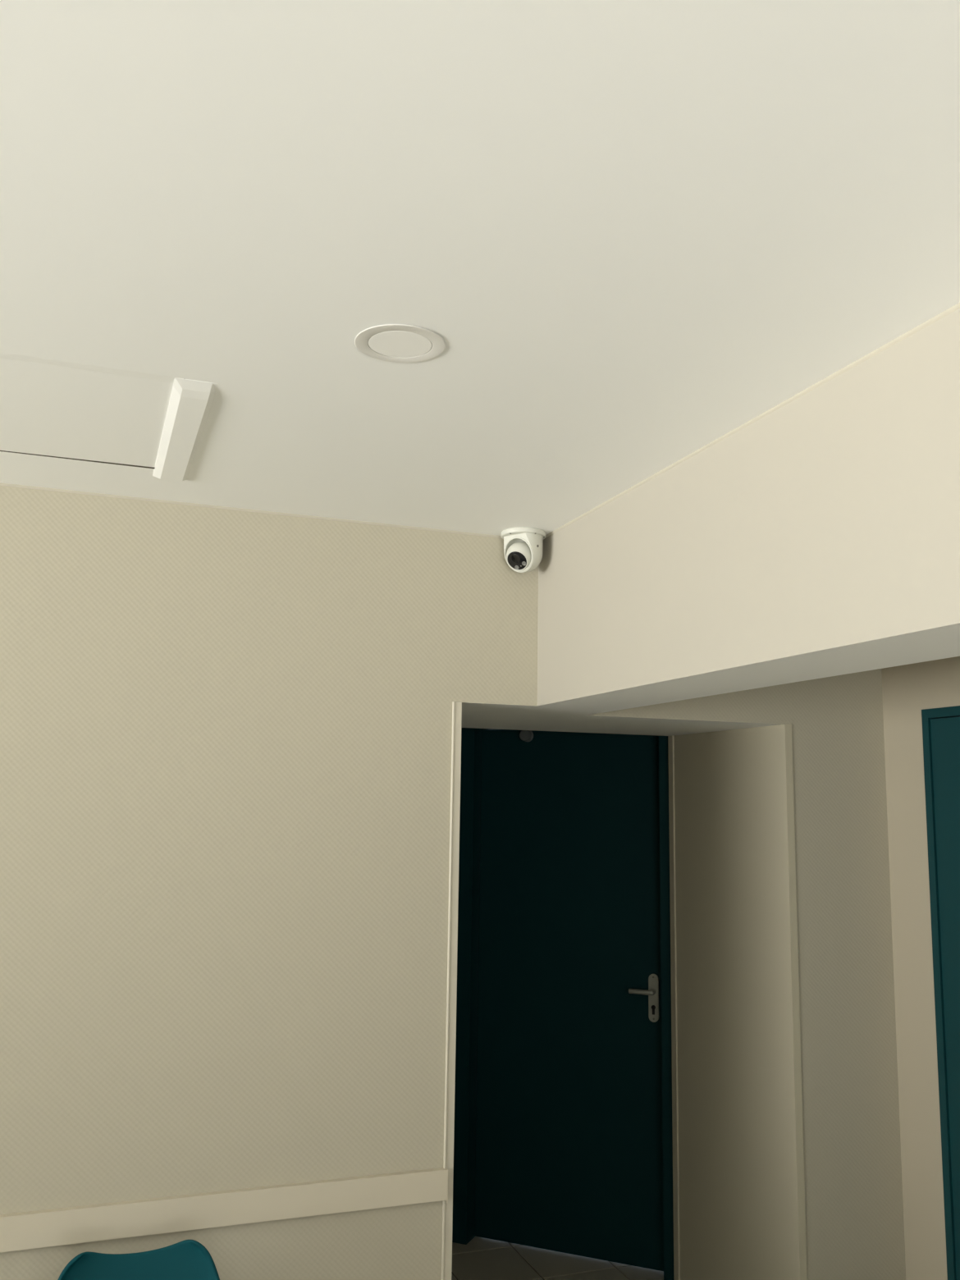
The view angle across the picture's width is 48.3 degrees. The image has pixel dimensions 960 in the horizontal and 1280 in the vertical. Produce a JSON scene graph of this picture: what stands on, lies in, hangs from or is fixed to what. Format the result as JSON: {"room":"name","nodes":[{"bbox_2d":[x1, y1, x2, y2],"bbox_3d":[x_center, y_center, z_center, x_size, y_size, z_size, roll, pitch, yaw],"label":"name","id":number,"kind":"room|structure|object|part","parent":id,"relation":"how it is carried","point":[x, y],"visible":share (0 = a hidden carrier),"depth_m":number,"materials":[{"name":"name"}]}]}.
{"room":"waiting room","nodes":[
{"label":"waiting room","id":0,"kind":"room"},
{"bbox_2d":[0,485,619,1279],"bbox_3d":[-3.172,0.792,2.204,7.244,2.499,0.963,4,-9,-20],"label":"wall","id":1,"kind":"structure","parent":0,"point":[226,734],"depth_m":2.67,"materials":[{"name":"beige paint"}]},
{"bbox_2d":[0,1167,447,1252],"bbox_3d":[-3.153,1.173,1.628,6.539,0.073,0.018,4,-9,-20],"label":"wall rail","id":2,"kind":"object","parent":1,"relation":"attached to","point":[116,1220],"visible":1,"depth_m":2.53,"materials":[{"name":"white wood"}]},
{"bbox_2d":[0,482,501,538],"bbox_3d":[-3.020,-0.508,1.928,6.772,0.006,0.006,4,-9,-20],"label":"trim","id":3,"kind":"structure","parent":1,"relation":"attached to","point":[1,483],"depth_m":2.79,"materials":[{"name":"white paint"}]},
{"bbox_2d":[441,701,461,1279],"bbox_3d":[-0.078,1.169,2.777,0.027,2.021,0.008,4,-9,-20],"label":"trim","id":4,"kind":"structure","parent":1,"relation":"attached to","point":[450,1033],"depth_m":2.81,"materials":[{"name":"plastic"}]},
{"bbox_2d":[0,0,959,535],"bbox_3d":[-1.823,-0.735,0.722,8.571,0.120,8.000,4,-9,-20],"label":"ceiling","id":5,"kind":"structure","parent":0,"point":[630,233],"depth_m":1.39,"materials":[{"name":"paint"}]},
{"bbox_2d":[0,352,217,481],"bbox_3d":[-0.893,-0.452,2.138,0.653,0.028,0.635,4,-9,-20],"label":"ceiling hatch","id":6,"kind":"object","parent":5,"relation":"attached to","point":[48,407],"visible":0.99,"depth_m":2.11,"materials":[{"name":"paint"}]},
{"bbox_3d":[-0.917,-0.460,2.117,0.593,0.020,0.548,4,-9,-20],"label":"panel","id":7,"kind":"part","parent":6,"relation":"part of","materials":[{"name":"paint"}]},
{"bbox_3d":[-0.623,-0.423,2.235,0.076,0.008,0.634,4,-9,-20],"label":"moulding","id":8,"kind":"part","parent":6,"relation":"part of","materials":[{"name":"paint"}]},
{"bbox_2d":[354,324,445,362],"bbox_3d":[-0.132,-0.488,1.769,0.150,0.003,0.150,4,-9,-20],"label":"recessed light","id":9,"kind":"object","parent":5,"relation":"in","point":[395,343],"visible":1,"depth_m":1.76,"materials":[{"name":"plastic"}]},
{"bbox_2d":[368,330,431,357],"bbox_3d":[-0.132,-0.489,1.769,0.105,0.002,0.105,4,-9,-20],"label":"diffuser","id":10,"kind":"object","parent":9,"relation":"attached to","point":[381,344],"depth_m":1.77,"materials":[{"name":"white plastic"}]},
{"bbox_2d":[500,526,545,572],"bbox_3d":[0.121,-0.244,2.990,0.126,0.114,0.126,4,-9,-20],"label":"security camera","id":11,"kind":"object","parent":5,"relation":"attached to","point":[523,546],"visible":1,"depth_m":2.96,"materials":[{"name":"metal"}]},
{"bbox_2d":[451,1236,663,1279],"bbox_3d":[-1.864,1.894,0.325,8.571,0.200,8.000,4,-9,-20],"label":"floor","id":12,"kind":"structure","parent":0,"point":[481,1259],"depth_m":4.10,"materials":[{"name":"grey tile"}]},
{"bbox_2d":[57,1239,219,1279],"bbox_3d":[-0.661,1.667,2.026,0.461,0.801,0.502,4,-9,-20],"label":"shell chair","id":13,"kind":"object","parent":12,"relation":"on","point":[186,1259],"visible":1,"depth_m":2.31,"materials":[{"name":"teal plastic"}]},
{"bbox_2d":[500,668,905,1279],"bbox_3d":[0.812,1.089,3.757,1.328,2.499,0.746,4,-9,-20],"label":"wall","id":14,"kind":"structure","parent":0,"point":[736,1222],"depth_m":3.57,"materials":[{"name":"beige paint"}]},
{"bbox_2d":[667,736,680,1279],"bbox_3d":[0.738,1.377,4.075,0.006,2.021,0.033,4,-9,-20],"label":"trim","id":15,"kind":"structure","parent":14,"relation":"attached to","point":[670,738],"depth_m":4.07,"materials":[{"name":"beige paint"}]},
{"bbox_2d":[780,723,807,1279],"bbox_3d":[1.000,1.280,3.408,0.027,2.022,0.026,4,-9,-20],"label":"trim","id":16,"kind":"structure","parent":14,"relation":"attached to","point":[786,747],"depth_m":3.42,"materials":[{"name":"beige paint"}]},
{"bbox_2d":[537,308,959,709],"bbox_3d":[1.212,-0.404,0.598,0.260,0.478,5.367,4,-9,-20],"label":"ceiling beam","id":17,"kind":"structure","parent":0,"point":[820,537],"depth_m":2.00,"materials":[{"name":"beige paint"}]},
{"bbox_2d":[545,302,959,538],"bbox_3d":[1.091,-0.646,0.589,0.006,0.006,5.367,4,-9,-20],"label":"trim","id":18,"kind":"structure","parent":17,"relation":"attached to","point":[957,306],"depth_m":2.00,"materials":[{"name":"white paint"}]},
{"bbox_2d":[881,656,959,1279],"bbox_3d":[2.467,0.686,0.916,0.200,2.499,5.784,4,-9,-20],"label":"wall","id":19,"kind":"structure","parent":0,"point":[909,689],"depth_m":3.48,"materials":[{"name":"paint"}]},
{"bbox_2d":[921,705,959,1279],"bbox_3d":[1.613,1.199,2.981,0.175,2.074,0.849,4,-9,-20],"label":"door","id":20,"kind":"structure","parent":19,"relation":"in","point":[940,726],"depth_m":3.36,"materials":[{"name":"teal paint"}]},
{"bbox_3d":[1.653,0.190,3.142,0.124,0.030,0.793,4,-9,-20],"label":"frame","id":21,"kind":"part","parent":20,"relation":"part of","materials":[{"name":"teal paint"}]},
{"bbox_3d":[-1.017,1.227,4.196,3.896,2.300,1.573,4,-9,-20],"label":"wall","id":22,"kind":"structure","parent":0,"visible":0},
{"bbox_2d":[452,727,673,1279],"bbox_3d":[0.362,1.361,4.362,0.927,2.127,0.165,-3,-9,23],"label":"door","id":23,"kind":"structure","parent":22,"relation":"in","point":[563,1131],"depth_m":4.35,"materials":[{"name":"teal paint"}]},
{"bbox_3d":[-0.036,1.410,4.525,0.063,2.066,0.165,-3,-9,23],"label":"frame","id":24,"kind":"part","parent":23,"relation":"part of","materials":[{"name":"black paint"}]},
{"bbox_3d":[0.635,1.377,4.199,0.100,0.021,0.046,-3,-9,23],"label":"lever","id":25,"kind":"part","parent":23,"relation":"part of","materials":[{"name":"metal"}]},
{"bbox_3d":[0.682,1.404,4.205,0.040,0.182,0.009,-3,-9,23],"label":"handle plate","id":26,"kind":"part","parent":23,"relation":"part of","materials":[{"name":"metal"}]},
{"bbox_3d":[0.759,1.372,4.190,0.063,2.066,0.165,-3,-9,23],"label":"frame","id":27,"kind":"part","parent":23,"relation":"part of","materials":[{"name":"black paint"}]}
]}

